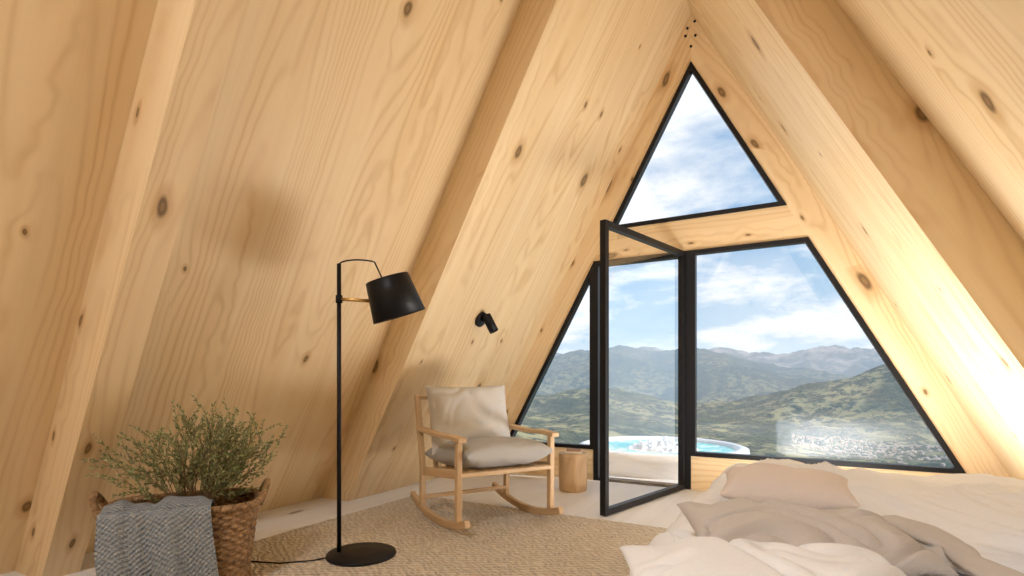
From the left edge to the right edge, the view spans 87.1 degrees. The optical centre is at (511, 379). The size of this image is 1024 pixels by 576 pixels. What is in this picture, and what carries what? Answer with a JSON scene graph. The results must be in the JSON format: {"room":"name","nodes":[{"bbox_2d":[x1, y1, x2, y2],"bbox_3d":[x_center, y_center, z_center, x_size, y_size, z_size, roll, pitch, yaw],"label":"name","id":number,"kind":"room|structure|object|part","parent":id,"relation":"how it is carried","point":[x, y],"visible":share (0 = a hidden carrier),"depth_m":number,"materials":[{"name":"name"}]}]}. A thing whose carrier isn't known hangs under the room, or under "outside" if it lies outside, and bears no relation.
{"room":"attic bedroom","nodes":[
{"label":"attic bedroom","id":0,"kind":"room"},
{"bbox_2d":[0,0,520,573],"bbox_3d":[-1.375,-1.455,2.033,2.583,4.750,7.392,0,0,29],"label":"panel","id":1,"kind":"object","parent":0,"point":[337,131],"visible":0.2,"depth_m":2.65,"materials":[{"name":"brown wood"}]},
{"bbox_2d":[15,0,243,575],"bbox_3d":[-1.285,-1.326,2.050,2.443,4.493,0.150,0,0,29],"label":"rafter","id":2,"kind":"object","parent":1,"relation":"attached to","point":[189,43],"visible":1,"depth_m":2.15,"materials":[{"name":"brown wood"}]},
{"bbox_2d":[321,0,690,501],"bbox_3d":[0.040,-1.326,4.402,2.443,4.493,1.873,0,0,29],"label":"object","id":3,"kind":"object","parent":1,"relation":"attached to","point":[571,83],"visible":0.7,"depth_m":3.96,"materials":[{"name":"brown wood"}]},
{"bbox_2d":[475,312,497,333],"bbox_3d":[-0.196,-0.443,4.219,0.184,0.175,0.124,0,0,29],"label":"wall spotlight","id":4,"kind":"object","parent":3,"relation":"attached to","point":[482,318],"visible":1,"depth_m":4.19,"materials":[{"name":"black metal"}]},
{"bbox_2d":[0,473,705,575],"bbox_3d":[-0.274,0.980,1.355,5.166,0.120,7.492,0,0,29],"label":"floor","id":5,"kind":"structure","parent":0,"point":[531,489],"depth_m":4.05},
{"bbox_2d":[250,495,667,575],"bbox_3d":[-0.455,0.913,2.248,2.480,0.014,3.170,0,0,29],"label":"jute rug","id":6,"kind":"object","parent":5,"relation":"on","point":[499,540],"visible":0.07,"depth_m":2.97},
{"bbox_2d":[88,478,270,575],"bbox_3d":[-1.429,0.683,2.358,0.680,0.443,0.438,0,0,-27],"label":"wicker basket","id":7,"kind":"object","parent":6,"relation":"on","point":[234,522],"visible":0.41,"depth_m":2.30,"materials":[{"name":"brown wicker"}]},
{"bbox_3d":[-1.704,0.515,2.218,0.062,0.107,0.179,0,0,-27],"label":"handle","id":8,"kind":"part","parent":7,"relation":"part of","materials":[{"name":"wicker"}]},
{"bbox_3d":[-1.705,0.515,2.220,0.061,0.108,0.177,0,0,-27],"label":"handle","id":9,"kind":"part","parent":7,"relation":"part of","materials":[{"name":"wicker"}]},
{"bbox_3d":[-1.703,0.513,2.218,0.064,0.102,0.177,0,0,-27],"label":"handle","id":10,"kind":"part","parent":7,"relation":"part of","materials":[{"name":"wicker"}]},
{"bbox_2d":[94,496,218,575],"bbox_3d":[-1.411,0.678,2.183,0.415,0.395,0.281,0,0,-27],"label":"throw blanket","id":11,"kind":"object","parent":7,"relation":"in","point":[173,536],"visible":1,"depth_m":2.09,"materials":[{"name":"fabric"}]},
{"bbox_2d":[79,395,288,505],"bbox_3d":[-1.439,0.477,2.405,0.828,0.826,0.587,0,0,-27],"label":"potted shrub","id":12,"kind":"object","parent":7,"relation":"in","point":[226,477],"visible":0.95,"depth_m":2.36,"materials":[{"name":"green plant"}]},
{"bbox_3d":[-1.153,0.515,2.497,0.061,0.107,0.178,0,0,-27],"label":"handle","id":13,"kind":"part","parent":7,"relation":"part of","materials":[{"name":"wicker"}]},
{"bbox_3d":[-1.154,0.513,2.498,0.062,0.102,0.177,0,0,-27],"label":"handle","id":14,"kind":"part","parent":7,"relation":"part of","materials":[{"name":"wicker"}]},
{"bbox_3d":[-1.152,0.515,2.496,0.061,0.107,0.177,0,0,-27],"label":"handle","id":15,"kind":"part","parent":7,"relation":"part of","materials":[{"name":"wicker"}]},
{"bbox_2d":[251,259,424,566],"bbox_3d":[-0.970,0.144,2.770,1.042,1.524,0.352,0,0,0],"label":"floor lamp","id":16,"kind":"object","parent":6,"relation":"on","point":[393,296],"visible":0.97,"depth_m":2.71,"materials":[{"name":"black metal"}]},
{"bbox_3d":[-1.190,0.901,2.695,0.603,0.009,0.117,0,0,0],"label":"cord","id":17,"kind":"part","parent":16,"relation":"part of","materials":[{"name":"black metal"}]},
{"bbox_3d":[-0.812,-0.407,2.770,0.176,0.027,0.018,0,0,0],"label":"arm","id":18,"kind":"part","parent":16,"relation":"part of","materials":[{"name":"gold metal"}]},
{"bbox_3d":[-0.611,-0.421,2.770,0.276,0.205,0.276,-17,8,0],"label":"lamp shade","id":19,"kind":"part","parent":16,"relation":"part of","materials":[{"name":"black metal"}]},
{"bbox_2d":[410,385,563,529],"bbox_3d":[-0.196,0.474,3.571,0.705,0.864,0.891,0,0,-31],"label":"rocking chair","id":20,"kind":"object","parent":6,"relation":"on","point":[469,432],"visible":1,"depth_m":3.55,"materials":[{"name":"brown wood"}]},
{"bbox_3d":[-0.625,0.474,3.659,0.034,0.744,0.148,0,0,-31],"label":"leg","id":21,"kind":"part","parent":20,"relation":"part of","materials":[{"name":"brown wood"}]},
{"bbox_3d":[-0.372,0.126,3.868,0.650,0.026,0.050,0,0,-31],"label":"rail","id":22,"kind":"part","parent":20,"relation":"part of","materials":[{"name":"brown wood"}]},
{"bbox_3d":[-0.458,0.586,3.381,0.026,0.114,0.584,0,0,-31],"label":"seat rail","id":23,"kind":"part","parent":20,"relation":"part of","materials":[{"name":"brown wood"}]},
{"bbox_3d":[-0.455,0.344,3.371,0.055,0.045,0.681,0,0,-31],"label":"arm","id":24,"kind":"part","parent":20,"relation":"part of","materials":[{"name":"brown wood"}]},
{"bbox_3d":[-0.311,0.611,3.128,0.034,0.490,0.045,0,0,-31],"label":"leg","id":25,"kind":"part","parent":20,"relation":"part of","materials":[{"name":"brown wood"}]},
{"bbox_2d":[426,385,509,454],"bbox_3d":[-0.290,0.271,3.730,0.610,0.470,0.212,0,-14,-31],"label":"cushion","id":26,"kind":"object","parent":20,"relation":"on","point":[469,413],"depth_m":3.63,"materials":[{"name":"fabric"}]},
{"bbox_2d":[425,437,552,467],"bbox_3d":[-0.165,0.476,3.519,0.600,0.193,0.660,0,-5,-31],"label":"seat cushion","id":27,"kind":"object","parent":20,"relation":"on","point":[475,452],"depth_m":3.32,"materials":[{"name":"fabric"}]},
{"bbox_3d":[-0.033,0.560,3.295,0.650,0.026,0.055,0,0,-31],"label":"rail","id":28,"kind":"part","parent":20,"relation":"part of","materials":[{"name":"brown wood"}]},
{"bbox_3d":[-0.066,0.474,3.989,0.034,0.744,0.148,0,0,-31],"label":"leg","id":29,"kind":"part","parent":20,"relation":"part of","materials":[{"name":"brown wood"}]},
{"bbox_3d":[0.104,0.344,3.702,0.055,0.045,0.681,0,0,-31],"label":"arm","id":30,"kind":"part","parent":20,"relation":"part of","materials":[{"name":"brown wood"}]},
{"bbox_3d":[0.096,0.586,3.709,0.026,0.114,0.584,0,0,-31],"label":"seat rail","id":31,"kind":"part","parent":20,"relation":"part of","materials":[{"name":"brown wood"}]},
{"bbox_3d":[0.248,0.611,3.459,0.034,0.490,0.045,0,0,-31],"label":"leg","id":32,"kind":"part","parent":20,"relation":"part of","materials":[{"name":"brown wood"}]},
{"bbox_2d":[559,451,586,492],"bbox_3d":[0.505,0.765,4.470,0.235,0.310,0.241,0,0,29],"label":"stump side table","id":33,"kind":"object","parent":5,"relation":"on","point":[572,467],"visible":0.94,"depth_m":4.37,"materials":[{"name":"brown wood"}]},
{"bbox_2d":[565,448,581,453],"bbox_3d":[0.511,0.594,4.452,0.140,0.033,0.100,0,0,6],"label":"stacked books","id":34,"kind":"object","parent":33,"relation":"on","point":[568,450],"visible":1,"depth_m":4.41,"materials":[{"name":"beige paper"}]},
{"bbox_2d":[598,477,677,486],"bbox_3d":[1.136,0.910,4.751,0.755,0.020,0.110,0,0,29],"label":"threshold","id":35,"kind":"object","parent":5,"relation":"on","point":[611,479],"visible":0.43,"depth_m":4.73,"materials":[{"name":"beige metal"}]},
{"bbox_2d":[628,458,1023,575],"bbox_3d":[1.124,0.621,1.324,1.482,0.569,2.171,0,0,29],"label":"bed","id":36,"kind":"object","parent":5,"relation":"on","point":[985,512],"visible":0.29,"depth_m":1.61,"materials":[{"name":"fabric"}]},
{"bbox_2d":[620,536,906,575],"bbox_3d":[0.409,0.333,0.849,0.460,0.121,0.300,0,0,9],"label":"blanket","id":37,"kind":"object","parent":36,"relation":"on","point":[689,556],"visible":1,"depth_m":0.86,"materials":[{"name":"fabric"}]},
{"bbox_2d":[719,463,860,509],"bbox_3d":[0.838,0.330,1.651,0.360,0.126,0.259,0,0,25],"label":"pillow","id":38,"kind":"object","parent":36,"relation":"on","point":[758,482],"visible":0.91,"depth_m":1.57,"materials":[{"name":"fabric"}]},
{"bbox_2d":[676,498,959,575],"bbox_3d":[0.602,0.327,1.130,0.461,0.122,0.248,0,0,7],"label":"blanket","id":39,"kind":"object","parent":36,"relation":"on","point":[770,520],"visible":0.7,"depth_m":1.07,"materials":[{"name":"fabric"}]},
{"bbox_2d":[882,515,1023,575],"bbox_3d":[0.849,0.352,0.913,0.101,0.061,0.875,0,0,13],"label":"throw","id":40,"kind":"object","parent":36,"relation":"on","point":[964,559],"visible":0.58,"depth_m":1.06,"materials":[{"name":"fabric"}]},
{"bbox_2d":[506,14,1008,490],"bbox_3d":[1.529,-1.069,4.556,4.326,3.978,0.144,0,0,29],"label":"wall","id":41,"kind":"structure","parent":0,"point":[804,215],"depth_m":4.30,"materials":[{"name":"brown wood"}]},
{"bbox_2d":[510,264,592,448],"bbox_3d":[0.353,-0.213,5.168,0.931,1.706,0.072,0,0,29],"label":"frame","id":42,"kind":"object","parent":41,"relation":"attached to","point":[588,280],"visible":0.54,"depth_m":5.03,"materials":[{"name":"black metal"}]},
{"bbox_3d":[0.313,0.780,5.244,1.093,0.280,0.139,0,0,29],"label":"gable sill","id":43,"kind":"part","parent":41,"relation":"part of","materials":[{"name":"brown wood"}]},
{"bbox_2d":[593,261,599,480],"bbox_3d":[0.782,-0.078,4.938,0.045,1.996,0.092,0,0,29],"label":"door frame","id":44,"kind":"structure","parent":41,"relation":"attached to","point":[596,269],"depth_m":4.90,"materials":[{"name":"black metal"}]},
{"bbox_3d":[0.588,-1.069,5.089,2.163,3.978,0.140,0,0,29],"label":"gable post","id":45,"kind":"part","parent":41,"relation":"part of","materials":[{"name":"brown wood"}]},
{"bbox_2d":[598,253,677,266],"bbox_3d":[1.131,-1.054,4.741,0.755,0.045,0.092,0,0,29],"label":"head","id":46,"kind":"object","parent":41,"relation":"attached to","point":[663,256],"visible":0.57,"depth_m":4.71},
{"bbox_2d":[600,219,684,515],"bbox_3d":[1.017,-0.076,4.048,0.044,1.977,1.223,0,0,42],"label":"leaf","id":47,"kind":"object","parent":41,"relation":"attached to","point":[605,225],"visible":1,"depth_m":3.66,"materials":[{"name":"black metal"}]},
{"bbox_2d":[685,250,690,489],"bbox_3d":[1.486,-0.078,4.541,0.060,1.996,0.092,0,0,29],"label":"door frame","id":48,"kind":"structure","parent":41,"relation":"attached to","point":[687,253],"depth_m":4.50,"materials":[{"name":"black metal"}]},
{"bbox_2d":[613,61,786,227],"bbox_3d":[1.507,-1.997,4.518,1.427,1.312,0.072,0,0,29],"label":"frame","id":49,"kind":"object","parent":41,"relation":"attached to","point":[691,69],"visible":0.79,"depth_m":4.50,"materials":[{"name":"black metal"}]},
{"bbox_3d":[2.377,0.780,4.082,1.943,0.280,0.139,0,0,29],"label":"gable sill","id":50,"kind":"part","parent":41,"relation":"part of","materials":[{"name":"brown wood"}]},
{"bbox_2d":[691,237,965,473],"bbox_3d":[2.287,-0.218,4.078,1.791,1.716,0.072,0,0,29],"label":"frame","id":51,"kind":"object","parent":41,"relation":"attached to","point":[957,468],"visible":0.97,"depth_m":4.04,"materials":[{"name":"black metal"}]},
{"bbox_3d":[2.472,-1.069,4.027,2.163,3.978,0.140,0,0,29],"label":"gable post","id":52,"kind":"part","parent":41,"relation":"part of","materials":[{"name":"brown wood"}]},
{"bbox_2d":[835,0,1023,241],"bbox_3d":[0.875,-1.455,0.765,2.583,4.750,7.392,0,0,29],"label":"panel","id":53,"kind":"object","parent":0,"point":[961,62],"depth_m":1.97,"materials":[{"name":"brown wood"}]},
{"bbox_2d":[687,0,1023,479],"bbox_3d":[2.169,-1.326,3.203,2.443,4.493,1.873,0,0,29],"label":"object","id":54,"kind":"object","parent":53,"relation":"attached to","point":[949,263],"visible":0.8,"depth_m":2.57,"materials":[{"name":"brown wood"}]},
{"label":"outside","id":55,"kind":"structure","parent":0,"visible":0},
{"bbox_2d":[515,345,952,466],"bbox_3d":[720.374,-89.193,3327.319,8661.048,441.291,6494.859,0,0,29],"label":"landscape","id":56,"kind":"structure","parent":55,"point":[755,401],"depth_m":1118.22,"materials":[{"name":"green plant"}]},
{"bbox_2d":[791,422,947,465],"bbox_3d":[492.238,86.080,665.567,263.306,33.982,518.626,0,0,29],"label":"village","id":57,"kind":"object","parent":56,"relation":"on","point":[883,450],"visible":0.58,"depth_m":645.12,"materials":[{"name":"paint"}]},
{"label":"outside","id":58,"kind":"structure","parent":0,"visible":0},
{"bbox_2d":[609,474,677,482],"bbox_3d":[1.664,1.000,5.807,7.200,0.140,2.148,0,0,29],"label":"deck","id":59,"kind":"object","parent":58,"point":[610,475],"visible":0.02,"depth_m":5.00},
{"bbox_2d":[579,436,749,479],"bbox_3d":[1.614,0.771,5.840,1.780,0.316,1.780,0,0,29],"label":"hot tub","id":60,"kind":"object","parent":59,"relation":"on","point":[650,457],"visible":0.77,"depth_m":5.26,"materials":[{"name":"white plastic"}]}
]}

